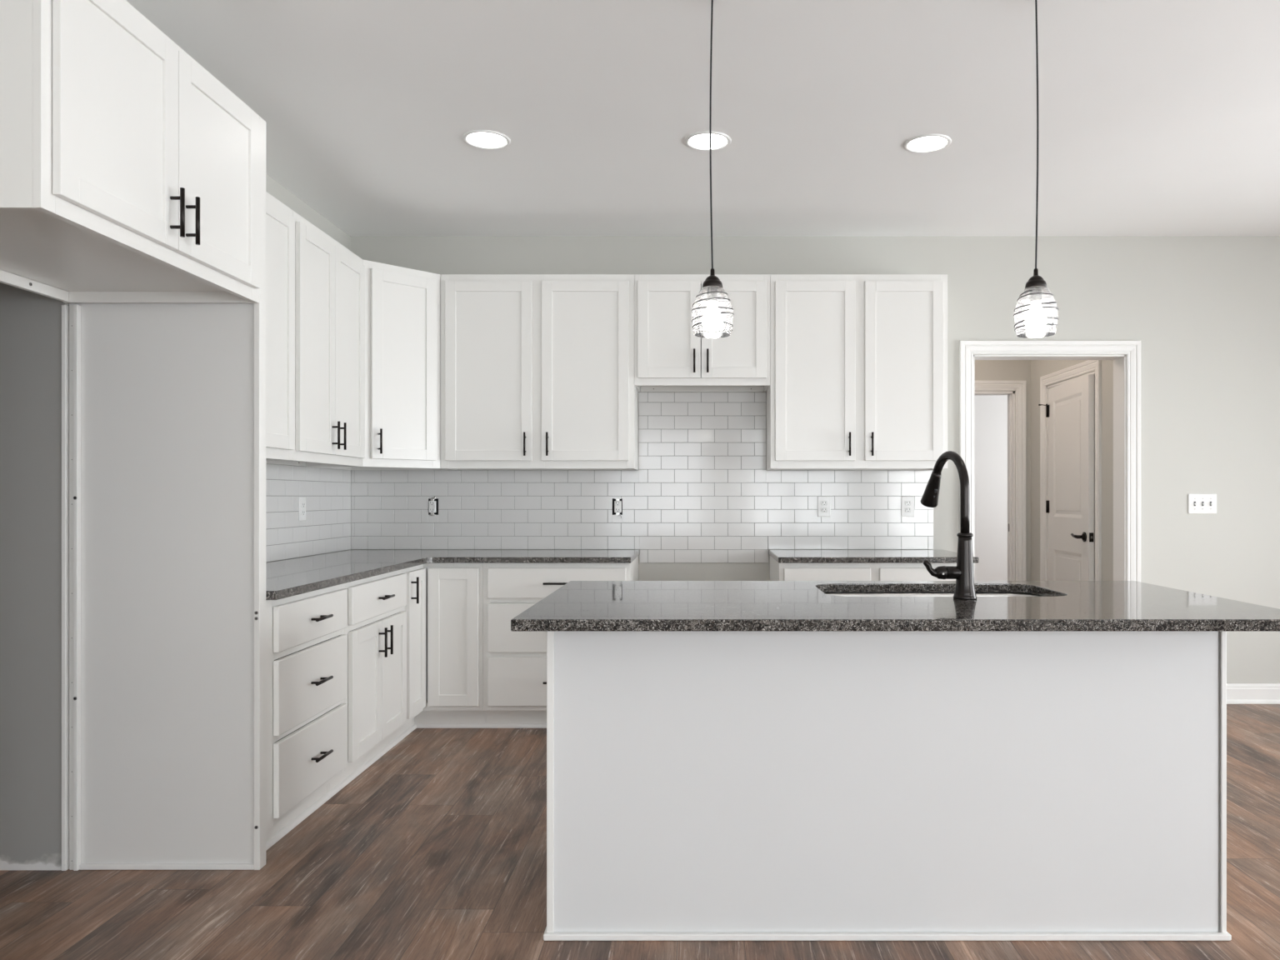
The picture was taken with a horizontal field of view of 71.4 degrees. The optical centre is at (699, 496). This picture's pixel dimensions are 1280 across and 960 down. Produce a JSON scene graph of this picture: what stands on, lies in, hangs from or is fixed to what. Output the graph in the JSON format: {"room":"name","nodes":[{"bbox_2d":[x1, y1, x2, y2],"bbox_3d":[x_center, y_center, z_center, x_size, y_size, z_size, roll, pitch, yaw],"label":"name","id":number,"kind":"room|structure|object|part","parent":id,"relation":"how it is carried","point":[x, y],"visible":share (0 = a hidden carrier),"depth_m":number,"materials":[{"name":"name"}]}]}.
{"room":"kitchen","nodes":[
{"label":"kitchen","id":0,"kind":"room"},
{"bbox_2d":[0,173,349,869],"bbox_3d":[-2.385,-0.157,0.765,0.731,2.694,8.730,0,0,0],"label":"wall","id":1,"kind":"structure","parent":0,"point":[31,322],"depth_m":2.83,"materials":[{"name":"paint"}]},
{"bbox_2d":[61,305,69,870],"bbox_3d":[-2.023,0.290,2.832,0.015,1.800,0.016,0,0,0],"label":"trim","id":2,"kind":"structure","parent":1,"relation":"attached to","point":[65,308],"depth_m":2.82,"materials":[{"name":"white wood"}]},
{"bbox_2d":[0,0,259,303],"bbox_3d":[-1.682,-0.914,2.360,0.671,0.597,0.936,0,0,0],"label":"upper cabinet","id":3,"kind":"object","parent":1,"relation":"attached to","point":[130,173],"visible":1,"depth_m":2.23,"materials":[{"name":"white wood"}]},
{"bbox_3d":[-2.008,-0.633,2.360,0.018,0.032,0.908,0,0,0],"label":"hanging rail","id":4,"kind":"part","parent":3,"relation":"part of","materials":[{"name":"white wood"}]},
{"bbox_3d":[-1.392,-0.919,2.139,0.019,0.531,0.434,0,0,0],"label":"door","id":5,"kind":"part","parent":3,"relation":"part of","materials":[{"name":"white wood"}]},
{"bbox_3d":[-1.365,-0.743,2.321,0.036,0.127,0.011,0,0,0],"label":"handle","id":6,"kind":"part","parent":3,"relation":"part of","materials":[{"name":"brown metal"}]},
{"bbox_3d":[-1.365,-0.743,2.393,0.036,0.127,0.011,0,0,0],"label":"handle","id":7,"kind":"part","parent":3,"relation":"part of","materials":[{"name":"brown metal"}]},
{"bbox_3d":[-1.392,-0.919,2.575,0.019,0.531,0.434,0,0,0],"label":"door","id":8,"kind":"part","parent":3,"relation":"part of","materials":[{"name":"white wood"}]},
{"bbox_2d":[265,191,294,459],"bbox_3d":[-1.839,-0.680,3.310,0.358,1.054,0.868,0,0,0],"label":"upper cabinet","id":9,"kind":"object","parent":1,"relation":"attached to","point":[280,222],"visible":0.18,"depth_m":3.60,"materials":[{"name":"white wood"}]},
{"bbox_2d":[265,464,350,561],"bbox_3d":[-2.015,0.076,4.000,0.006,0.456,2.244,0,0,0],"label":"tile backsplash","id":10,"kind":"structure","parent":1,"relation":"attached to","point":[326,528],"depth_m":4.54,"materials":[{"name":"white tile"}]},
{"bbox_2d":[298,497,305,520],"bbox_3d":[-2.007,0.062,4.489,0.010,0.119,0.075,0,0,0],"label":"outlet","id":11,"kind":"object","parent":10,"relation":"attached to","point":[302,501],"visible":1,"depth_m":4.48,"materials":[{"name":"white plastic"}]},
{"bbox_2d":[301,502,304,515],"bbox_3d":[-2.004,0.062,4.489,0.005,0.066,0.033,0,0,0],"label":"receptacle","id":12,"kind":"object","parent":11,"relation":"attached to","point":[302,503],"depth_m":4.49,"materials":[{"name":"white plastic"}]},
{"bbox_2d":[265,210,364,466],"bbox_3d":[-1.839,-0.680,4.133,0.358,1.054,0.773,0,0,0],"label":"upper cabinet","id":13,"kind":"object","parent":1,"relation":"attached to","point":[330,277],"visible":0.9,"depth_m":4.07,"materials":[{"name":"white wood"}]},
{"bbox_3d":[-2.008,-0.170,4.133,0.018,0.032,0.745,0,0,0],"label":"hanging rail","id":14,"kind":"part","parent":13,"relation":"part of","materials":[{"name":"white wood"}]},
{"bbox_3d":[-1.705,-0.681,3.949,0.019,0.973,0.364,0,0,0],"label":"door","id":15,"kind":"part","parent":13,"relation":"part of","materials":[{"name":"white wood"}]},
{"bbox_3d":[-1.678,-0.283,4.097,0.036,0.127,0.011,0,0,0],"label":"handle","id":16,"kind":"part","parent":13,"relation":"part of","materials":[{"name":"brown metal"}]},
{"bbox_3d":[-1.678,-0.283,4.169,0.036,0.127,0.011,0,0,0],"label":"handle","id":17,"kind":"part","parent":13,"relation":"part of","materials":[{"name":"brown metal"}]},
{"bbox_3d":[-1.705,-0.681,4.314,0.019,0.973,0.359,0,0,0],"label":"door","id":18,"kind":"part","parent":13,"relation":"part of","materials":[{"name":"white wood"}]},
{"bbox_2d":[0,704,1279,959],"bbox_3d":[1.175,1.240,3.025,7.850,0.100,13.450,0,0,0],"label":"floor","id":19,"kind":"structure","parent":0,"point":[437,850],"depth_m":2.68,"materials":[{"name":"wood"}]},
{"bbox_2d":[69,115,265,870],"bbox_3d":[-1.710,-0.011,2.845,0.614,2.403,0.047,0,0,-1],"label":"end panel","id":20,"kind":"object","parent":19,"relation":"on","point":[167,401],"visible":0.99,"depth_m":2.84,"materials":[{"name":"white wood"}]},
{"bbox_3d":[-1.720,-0.011,2.849,0.595,2.403,0.018,0,0,0],"label":"panel","id":21,"kind":"part","parent":20,"relation":"part of","materials":[{"name":"white wood"}]},
{"bbox_2d":[265,583,347,841],"bbox_3d":[-1.685,0.762,3.200,0.665,0.854,0.648,0,0,0],"label":"base cabinet","id":22,"kind":"object","parent":19,"relation":"on","point":[307,639],"visible":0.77,"depth_m":3.13,"materials":[{"name":"white wood"}]},
{"bbox_3d":[-1.398,0.938,3.215,0.019,0.248,0.576,0,0,0],"label":"drawer","id":23,"kind":"part","parent":22,"relation":"part of","materials":[{"name":"white wood"}]},
{"bbox_3d":[-1.398,0.666,3.215,0.019,0.248,0.576,0,0,0],"label":"drawer","id":24,"kind":"part","parent":22,"relation":"part of","materials":[{"name":"white wood"}]},
{"bbox_3d":[-1.398,0.439,3.215,0.019,0.153,0.576,0,0,0],"label":"drawer","id":25,"kind":"part","parent":22,"relation":"part of","materials":[{"name":"white wood"}]},
{"bbox_3d":[-1.371,0.938,3.215,0.036,0.011,0.127,0,0,0],"label":"handle","id":26,"kind":"part","parent":22,"relation":"part of","materials":[{"name":"brown metal"}]},
{"bbox_3d":[-1.371,0.666,3.215,0.036,0.011,0.127,0,0,0],"label":"handle","id":27,"kind":"part","parent":22,"relation":"part of","materials":[{"name":"brown metal"}]},
{"bbox_3d":[-1.371,0.439,3.215,0.036,0.011,0.127,0,0,0],"label":"handle","id":28,"kind":"part","parent":22,"relation":"part of","materials":[{"name":"brown metal"}]},
{"bbox_2d":[329,569,406,791],"bbox_3d":[-1.685,0.762,3.879,0.665,0.854,0.710,0,0,0],"label":"base cabinet","id":29,"kind":"object","parent":19,"relation":"on","point":[376,630],"visible":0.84,"depth_m":3.81,"materials":[{"name":"white wood"}]},
{"bbox_3d":[-1.398,0.802,3.715,0.019,0.520,0.326,0,0,0],"label":"door","id":30,"kind":"part","parent":29,"relation":"part of","materials":[{"name":"white wood"}]},
{"bbox_3d":[-1.419,0.712,3.879,0.019,0.753,0.710,0,0,0],"label":"frame","id":31,"kind":"part","parent":29,"relation":"part of","materials":[{"name":"white wood"}]},
{"bbox_3d":[-1.398,0.439,3.880,0.019,0.153,0.656,0,0,0],"label":"drawer","id":32,"kind":"part","parent":29,"relation":"part of","materials":[{"name":"white wood"}]},
{"bbox_3d":[-1.371,0.630,3.844,0.036,0.127,0.011,0,0,0],"label":"handle","id":33,"kind":"part","parent":29,"relation":"part of","materials":[{"name":"brown metal"}]},
{"bbox_3d":[-1.371,0.439,3.880,0.036,0.011,0.127,0,0,0],"label":"handle","id":34,"kind":"part","parent":29,"relation":"part of","materials":[{"name":"brown metal"}]},
{"bbox_3d":[-1.371,0.630,3.916,0.036,0.127,0.011,0,0,0],"label":"handle","id":35,"kind":"part","parent":29,"relation":"part of","materials":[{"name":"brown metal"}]},
{"bbox_3d":[-1.398,0.802,4.045,0.019,0.520,0.326,0,0,0],"label":"door","id":36,"kind":"part","parent":29,"relation":"part of","materials":[{"name":"white wood"}]},
{"bbox_2d":[265,723,546,850],"bbox_3d":[-0.914,1.180,3.729,1.115,0.020,1.706,0,0,0],"label":"trim","id":37,"kind":"structure","parent":19,"relation":"on","point":[309,811],"depth_m":4.04,"materials":[{"name":"white wood"}]},
{"bbox_2d":[391,563,485,741],"bbox_3d":[-1.562,0.762,4.682,0.912,0.854,0.894,0,0,0],"label":"base cabinet","id":38,"kind":"object","parent":19,"relation":"on","point":[444,607],"visible":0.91,"depth_m":4.50,"materials":[{"name":"white wood"}]},
{"bbox_3d":[-1.419,0.712,4.387,0.019,0.753,0.304,0,0,0],"label":"frame","id":39,"kind":"part","parent":38,"relation":"part of","materials":[{"name":"white wood"}]},
{"bbox_3d":[-1.371,0.451,4.275,0.036,0.127,0.011,0,0,0],"label":"handle","id":40,"kind":"part","parent":38,"relation":"part of","materials":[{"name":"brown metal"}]},
{"bbox_3d":[-1.398,0.712,4.375,0.019,0.700,0.253,0,0,0],"label":"door","id":41,"kind":"part","parent":38,"relation":"part of","materials":[{"name":"white wood"}]},
{"bbox_2d":[265,549,639,599],"bbox_3d":[-1.183,0.320,4.002,1.669,0.030,2.254,0,0,0],"label":"countertop","id":42,"kind":"structure","parent":38,"relation":"on","point":[291,577],"depth_m":4.42,"materials":[{"name":"stone"}]},
{"bbox_3d":[-1.257,0.712,4.529,0.304,0.753,0.019,0,0,0],"label":"frame","id":43,"kind":"part","parent":38,"relation":"part of","materials":[{"name":"white wood"}]},
{"bbox_3d":[-1.251,0.712,4.509,0.256,0.700,0.019,0,0,0],"label":"door","id":44,"kind":"part","parent":38,"relation":"part of","materials":[{"name":"white wood"}]},
{"bbox_2d":[483,555,638,723],"bbox_3d":[-0.730,0.762,4.796,0.748,0.854,0.665,0,0,0],"label":"base cabinet","id":45,"kind":"object","parent":19,"relation":"on","point":[515,662],"visible":0.41,"depth_m":4.50,"materials":[{"name":"white wood"}]},
{"bbox_3d":[-0.726,0.938,4.509,0.702,0.248,0.019,0,0,0],"label":"drawer","id":46,"kind":"part","parent":45,"relation":"part of","materials":[{"name":"white wood"}]},
{"bbox_3d":[-0.726,0.666,4.509,0.702,0.248,0.019,0,0,0],"label":"drawer","id":47,"kind":"part","parent":45,"relation":"part of","materials":[{"name":"white wood"}]},
{"bbox_3d":[-0.726,0.439,4.482,0.127,0.011,0.036,0,0,0],"label":"handle","id":48,"kind":"part","parent":45,"relation":"part of","materials":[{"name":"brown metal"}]},
{"bbox_3d":[-0.726,0.439,4.509,0.702,0.153,0.019,0,0,0],"label":"drawer","id":49,"kind":"part","parent":45,"relation":"part of","materials":[{"name":"white wood"}]},
{"bbox_2d":[770,555,956,580],"bbox_3d":[0.893,0.762,4.796,0.983,0.854,0.665,0,0,0],"label":"base cabinet","id":50,"kind":"object","parent":19,"relation":"on","point":[778,572],"visible":0.04,"depth_m":4.50,"materials":[{"name":"white wood"}]},
{"bbox_3d":[0.646,0.439,4.509,0.439,0.153,0.019,0,0,0],"label":"drawer","id":51,"kind":"part","parent":50,"relation":"part of","materials":[{"name":"white wood"}]},
{"bbox_2d":[768,549,978,563],"bbox_3d":[0.900,0.320,4.804,1.011,0.030,0.649,0,0,0],"label":"countertop","id":52,"kind":"structure","parent":50,"relation":"on","point":[781,556],"depth_m":4.55,"materials":[{"name":"stone"}]},
{"bbox_3d":[1.131,0.439,4.509,0.439,0.153,0.019,0,0,0],"label":"drawer","id":53,"kind":"part","parent":50,"relation":"part of","materials":[{"name":"white wood"}]},
{"bbox_2d":[543,631,1231,940],"bbox_3d":[0.501,0.762,2.801,1.843,0.854,0.850,0,0,0],"label":"base cabinet","id":54,"kind":"object","parent":19,"relation":"on","point":[702,786],"visible":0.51,"depth_m":2.39,"materials":[{"name":"white wood"}]},
{"bbox_2d":[510,580,1279,631],"bbox_3d":[0.553,0.320,2.713,2.048,0.030,1.013,0,0,0],"label":"countertop","id":55,"kind":"structure","parent":54,"relation":"on","point":[577,606],"depth_m":2.44,"materials":[{"name":"stone"}]},
{"bbox_2d":[824,592,1042,596],"bbox_3d":[0.772,0.435,2.915,0.807,0.200,0.452,0,0,0],"label":"sink","id":56,"kind":"object","parent":55,"relation":"in","point":[845,594],"visible":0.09,"depth_m":3.12,"materials":[{"name":"silver metal"}]},
{"bbox_2d":[920,450,976,599],"bbox_3d":[0.747,0.082,2.758,0.160,0.446,0.274,0,0,0],"label":"faucet","id":57,"kind":"object","parent":55,"relation":"on","point":[963,574],"visible":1,"depth_m":2.64,"materials":[{"name":"black metal"}]},
{"bbox_3d":[0.727,0.218,2.655,0.121,0.059,0.041,0,0,0],"label":"lever","id":58,"kind":"part","parent":57,"relation":"part of","materials":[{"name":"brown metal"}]},
{"bbox_3d":[0.772,-0.016,2.739,0.027,0.251,0.199,0,0,-14],"label":"spout","id":59,"kind":"part","parent":57,"relation":"part of","materials":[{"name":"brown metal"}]},
{"bbox_2d":[125,0,1279,235],"bbox_3d":[1.175,-1.554,3.025,7.850,0.100,13.450,0,0,0],"label":"ceiling","id":60,"kind":"structure","parent":0,"point":[1157,117],"depth_m":3.44,"materials":[{"name":"paint"}]},
{"bbox_2d":[462,130,510,149],"bbox_3d":[-0.898,-1.500,3.740,0.198,0.007,0.198,0,0,0],"label":"recessed light","id":61,"kind":"object","parent":60,"relation":"in","point":[482,139],"visible":1,"depth_m":3.73,"materials":[{"name":"white plastic"}]},
{"bbox_2d":[685,130,731,150],"bbox_3d":[0.034,-1.500,3.754,0.198,0.007,0.198,0,0,0],"label":"recessed light","id":62,"kind":"object","parent":60,"relation":"in","point":[700,140],"visible":0.95,"depth_m":3.75,"materials":[{"name":"white plastic"}]},
{"bbox_2d":[691,0,734,338],"bbox_3d":[0.037,-0.988,2.600,0.125,1.030,0.125,0,0,0],"label":"pendant light","id":63,"kind":"object","parent":60,"relation":"hanging from","point":[712,322],"visible":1,"depth_m":2.60,"materials":[{"name":"clear glass"}]},
{"bbox_3d":[0.034,-1.073,2.600,0.011,0.823,0.005,0,0,0],"label":"cord","id":64,"kind":"part","parent":63,"relation":"part of","materials":[{"name":"black plastic"}]},
{"bbox_2d":[706,286,718,301],"bbox_3d":[0.037,-0.590,2.600,0.033,0.042,0.033,0,0,0],"label":"socket","id":65,"kind":"object","parent":63,"relation":"attached to","point":[708,288],"depth_m":2.59,"materials":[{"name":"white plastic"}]},
{"bbox_3d":[0.037,-0.541,2.600,0.121,0.137,0.121,0,0,0],"label":"lamp shade","id":66,"kind":"part","parent":63,"relation":"part of","materials":[{"name":"clear glass"}]},
{"bbox_3d":[0.037,-0.528,2.600,0.062,0.086,0.062,0,0,0],"label":"bulb","id":67,"kind":"part","parent":63,"relation":"part of","materials":[{"name":"white glass"}]},
{"bbox_2d":[903,134,951,153],"bbox_3d":[0.968,-1.500,3.780,0.198,0.007,0.198,0,0,0],"label":"recessed light","id":68,"kind":"object","parent":60,"relation":"in","point":[925,143],"visible":1,"depth_m":3.78,"materials":[{"name":"white plastic"}]},
{"bbox_2d":[1013,0,1058,338],"bbox_3d":[0.983,-0.988,2.600,0.125,1.030,0.125,0,0,-36],"label":"pendant light","id":69,"kind":"object","parent":60,"relation":"hanging from","point":[1035,320],"visible":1,"depth_m":2.59,"materials":[{"name":"white"}]},
{"bbox_2d":[1030,286,1041,302],"bbox_3d":[0.983,-0.590,2.600,0.033,0.042,0.033,0,0,-36],"label":"socket","id":70,"kind":"object","parent":69,"relation":"attached to","point":[1033,297],"depth_m":2.59,"materials":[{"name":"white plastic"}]},
{"bbox_3d":[0.983,-0.541,2.600,0.121,0.137,0.121,0,0,-36],"label":"lamp shade","id":71,"kind":"part","parent":69,"relation":"part of","materials":[{"name":"clear glass"}]},
{"bbox_3d":[0.983,-0.528,2.600,0.062,0.086,0.062,0,0,-36],"label":"bulb","id":72,"kind":"part","parent":69,"relation":"part of","materials":[{"name":"white glass"}]},
{"bbox_3d":[0.985,-1.073,2.598,0.005,0.823,0.011,0,0,-36],"label":"cord","id":73,"kind":"part","parent":69,"relation":"part of","materials":[{"name":"black plastic"}]},
{"bbox_2d":[350,235,1279,683],"bbox_3d":[1.490,-0.157,5.200,7.219,2.694,0.140,0,0,0],"label":"wall","id":74,"kind":"structure","parent":0,"point":[1203,312],"depth_m":5.13,"materials":[{"name":"paint"}]},
{"bbox_2d":[310,259,450,469],"bbox_3d":[-1.714,-0.680,4.825,0.608,1.054,0.608,0,0,0],"label":"upper cabinet","id":75,"kind":"object","parent":74,"relation":"attached to","point":[402,305],"visible":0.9,"depth_m":4.66,"materials":[{"name":"white wood"}]},
{"bbox_3d":[-1.637,-0.283,4.545,0.011,0.127,0.036,0,0,-45],"label":"handle","id":76,"kind":"part","parent":75,"relation":"part of","materials":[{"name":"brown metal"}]},
{"bbox_3d":[-1.570,-0.680,4.680,0.433,1.054,0.019,0,0,-45],"label":"frame","id":77,"kind":"part","parent":75,"relation":"part of","materials":[{"name":"white wood"}]},
{"bbox_3d":[-1.554,-0.681,4.667,0.019,0.973,0.357,0,0,45],"label":"door","id":78,"kind":"part","parent":75,"relation":"part of","materials":[{"name":"white wood"}]},
{"bbox_2d":[428,496,438,515],"bbox_3d":[-1.538,0.054,5.153,0.058,0.113,0.074,0,0,0],"label":"outlet","id":79,"kind":"object","parent":74,"relation":"attached to","point":[432,502],"visible":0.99,"depth_m":5.12,"materials":[{"name":"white plastic"}]},
{"bbox_2d":[428,500,436,512],"bbox_3d":[-1.544,0.058,5.130,0.041,0.068,0.028,0,0,0],"label":"receptacle","id":80,"kind":"object","parent":79,"relation":"attached to","point":[432,504],"depth_m":5.12,"materials":[{"name":"white plastic"}]},
{"bbox_2d":[440,274,638,469],"bbox_3d":[-0.882,-0.680,4.949,1.052,1.054,0.360,0,0,0],"label":"upper cabinet","id":81,"kind":"object","parent":74,"relation":"attached to","point":[537,370],"visible":0.99,"depth_m":4.81,"materials":[{"name":"white wood"}]},
{"bbox_3d":[-1.145,-0.681,4.814,0.469,0.973,0.019,0,0,0],"label":"door","id":82,"kind":"part","parent":81,"relation":"part of","materials":[{"name":"white wood"}]},
{"bbox_3d":[-0.944,-0.283,4.787,0.011,0.127,0.036,0,0,0],"label":"handle","id":83,"kind":"part","parent":81,"relation":"part of","materials":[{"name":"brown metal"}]},
{"bbox_3d":[-0.882,-0.170,5.119,1.024,0.032,0.018,0,0,0],"label":"hanging rail","id":84,"kind":"part","parent":81,"relation":"part of","materials":[{"name":"white wood"}]},
{"bbox_3d":[-0.823,-0.283,4.787,0.011,0.127,0.036,0,0,0],"label":"handle","id":85,"kind":"part","parent":81,"relation":"part of","materials":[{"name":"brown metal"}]},
{"bbox_3d":[-0.622,-0.681,4.814,0.471,0.973,0.019,0,0,0],"label":"door","id":86,"kind":"part","parent":81,"relation":"part of","materials":[{"name":"white wood"}]},
{"bbox_2d":[612,497,622,518],"bbox_3d":[-0.477,0.065,5.153,0.058,0.119,0.074,0,0,0],"label":"outlet","id":87,"kind":"object","parent":74,"relation":"attached to","point":[617,502],"visible":0.98,"depth_m":5.12,"materials":[{"name":"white plastic"}]},
{"bbox_2d":[614,500,621,512],"bbox_3d":[-0.474,0.058,5.130,0.041,0.068,0.028,0,0,0],"label":"receptacle","id":88,"kind":"object","parent":87,"relation":"attached to","point":[617,504],"depth_m":5.12,"materials":[{"name":"white plastic"}]},
{"bbox_2d":[351,392,933,563],"bbox_3d":[-0.333,-0.110,5.126,3.358,0.985,0.006,0,0,0],"label":"tile backsplash","id":89,"kind":"structure","parent":74,"relation":"attached to","point":[702,490],"depth_m":5.12,"materials":[{"name":"white tile"}]},
{"bbox_2d":[817,495,830,516],"bbox_3d":[0.716,0.057,5.118,0.075,0.119,0.010,0,0,0],"label":"outlet","id":90,"kind":"object","parent":89,"relation":"attached to","point":[823,502],"visible":1,"depth_m":5.12,"materials":[{"name":"white plastic"}]},
{"bbox_2d":[821,500,827,512],"bbox_3d":[0.716,0.057,5.115,0.033,0.066,0.005,0,0,0],"label":"receptacle","id":91,"kind":"object","parent":90,"relation":"attached to","point":[824,503],"depth_m":5.11,"materials":[{"name":"white plastic"}]},
{"bbox_2d":[901,495,914,516],"bbox_3d":[1.198,0.057,5.118,0.075,0.119,0.010,0,0,0],"label":"outlet","id":92,"kind":"object","parent":89,"relation":"attached to","point":[907,502],"visible":1,"depth_m":5.12,"materials":[{"name":"white plastic"}]},
{"bbox_2d":[905,500,910,512],"bbox_3d":[1.198,0.057,5.115,0.033,0.066,0.005,0,0,0],"label":"receptacle","id":93,"kind":"object","parent":92,"relation":"attached to","point":[907,503],"depth_m":5.11,"materials":[{"name":"white plastic"}]},
{"bbox_2d":[634,274,769,391],"bbox_3d":[0.013,-0.905,4.949,0.738,0.603,0.360,0,0,0],"label":"upper cabinet","id":94,"kind":"object","parent":74,"relation":"attached to","point":[668,356],"visible":0.96,"depth_m":4.81,"materials":[{"name":"white wood"}]},
{"bbox_3d":[-0.167,-0.905,4.814,0.340,0.525,0.019,0,0,0],"label":"door","id":95,"kind":"part","parent":94,"relation":"part of","materials":[{"name":"white wood"}]},
{"bbox_3d":[-0.030,-0.732,4.787,0.011,0.127,0.036,0,0,0],"label":"handle","id":96,"kind":"part","parent":94,"relation":"part of","materials":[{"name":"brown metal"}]},
{"bbox_3d":[0.013,-0.621,5.119,0.710,0.032,0.018,0,0,0],"label":"hanging rail","id":97,"kind":"part","parent":94,"relation":"part of","materials":[{"name":"white wood"}]},
{"bbox_3d":[0.042,-0.732,4.787,0.011,0.127,0.036,0,0,0],"label":"handle","id":98,"kind":"part","parent":94,"relation":"part of","materials":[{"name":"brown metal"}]},
{"bbox_3d":[0.184,-0.905,4.814,0.352,0.525,0.019,0,0,0],"label":"door","id":99,"kind":"part","parent":94,"relation":"part of","materials":[{"name":"white wood"}]},
{"bbox_2d":[766,274,947,469],"bbox_3d":[0.865,-0.680,4.949,0.962,1.054,0.360,0,0,0],"label":"upper cabinet","id":100,"kind":"object","parent":74,"relation":"attached to","point":[858,362],"visible":0.98,"depth_m":4.81,"materials":[{"name":"white wood"}]},
{"bbox_3d":[0.624,-0.681,4.814,0.432,0.973,0.019,0,0,0],"label":"door","id":101,"kind":"part","parent":100,"relation":"part of","materials":[{"name":"white wood"}]},
{"bbox_3d":[0.806,-0.283,4.787,0.011,0.127,0.036,0,0,0],"label":"handle","id":102,"kind":"part","parent":100,"relation":"part of","materials":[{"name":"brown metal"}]},
{"bbox_3d":[0.865,-0.170,5.119,0.934,0.032,0.018,0,0,0],"label":"hanging rail","id":103,"kind":"part","parent":100,"relation":"part of","materials":[{"name":"white wood"}]},
{"bbox_3d":[0.928,-0.283,4.787,0.011,0.127,0.036,0,0,0],"label":"handle","id":104,"kind":"part","parent":100,"relation":"part of","materials":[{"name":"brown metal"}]},
{"bbox_3d":[1.105,-0.681,4.814,0.423,0.973,0.019,0,0,0],"label":"door","id":105,"kind":"part","parent":100,"relation":"part of","materials":[{"name":"white wood"}]},
{"bbox_2d":[959,340,1140,581],"bbox_3d":[2.018,0.146,5.190,1.041,2.088,0.160,0,0,0],"label":"trim","id":106,"kind":"structure","parent":74,"relation":"attached to","point":[967,348],"depth_m":5.12,"materials":[{"name":"white wood"}]},
{"bbox_2d":[1188,494,1216,513],"bbox_3d":[2.900,0.041,5.120,0.165,0.115,0.020,0,0,0],"label":"light switch","id":107,"kind":"object","parent":74,"relation":"attached to","point":[1197,503],"visible":1,"depth_m":5.12,"materials":[{"name":"white plastic"}]},
{"bbox_2d":[1226,683,1279,704],"bbox_3d":[3.770,1.135,5.115,2.460,0.110,0.030,0,0,0],"label":"baseboard","id":108,"kind":"structure","parent":74,"relation":"attached to","point":[1237,693],"depth_m":5.11,"materials":[{"name":"white wood"}]},
{"bbox_2d":[975,360,1030,580],"bbox_3d":[1.775,-0.157,6.910,1.790,2.694,0.120,0,0,0],"label":"wall","id":109,"kind":"structure","parent":0,"point":[985,370],"depth_m":6.85,"materials":[{"name":"paint"}]},
{"bbox_2d":[975,380,1026,580],"bbox_3d":[2.065,0.148,6.900,0.890,2.083,0.140,0,0,0],"label":"trim","id":110,"kind":"structure","parent":109,"relation":"attached to","point":[982,387],"depth_m":6.84,"materials":[{"name":"white wood"}]},
{"bbox_2d":[975,379,1094,580],"bbox_3d":[2.510,-0.157,8.285,4.420,2.694,2.870,0,0,0],"label":"wall","id":111,"kind":"structure","parent":0,"point":[991,411],"depth_m":9.60,"materials":[{"name":"white paint"}]},
{"bbox_2d":[1030,360,1113,580],"bbox_3d":[2.610,-0.157,6.060,0.120,2.694,1.580,0,0,0],"label":"wall","id":112,"kind":"structure","parent":0,"point":[1039,368],"depth_m":6.02,"materials":[{"name":"paint"}]},
{"bbox_2d":[1038,374,1094,580],"bbox_3d":[2.516,0.194,6.134,0.102,1.968,0.796,0,0,3],"label":"door","id":113,"kind":"structure","parent":112,"relation":"in","point":[1070,408],"depth_m":6.04,"materials":[{"name":"white wood"}]},
{"bbox_3d":[2.485,0.263,5.848,0.063,0.064,0.153,0,0,0],"label":"lever handle","id":114,"kind":"part","parent":113,"relation":"part of","materials":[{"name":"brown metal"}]},
{"bbox_3d":[2.529,0.263,5.737,0.027,0.060,0.006,0,0,3],"label":"latch plate","id":115,"kind":"part","parent":113,"relation":"part of","materials":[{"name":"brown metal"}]},
{"bbox_2d":[1040,360,1101,580],"bbox_3d":[2.600,0.150,6.125,0.140,2.080,0.970,0,0,0],"label":"trim","id":116,"kind":"structure","parent":112,"relation":"attached to","point":[1088,366],"depth_m":6.18,"materials":[{"name":"white wood"}]}
]}

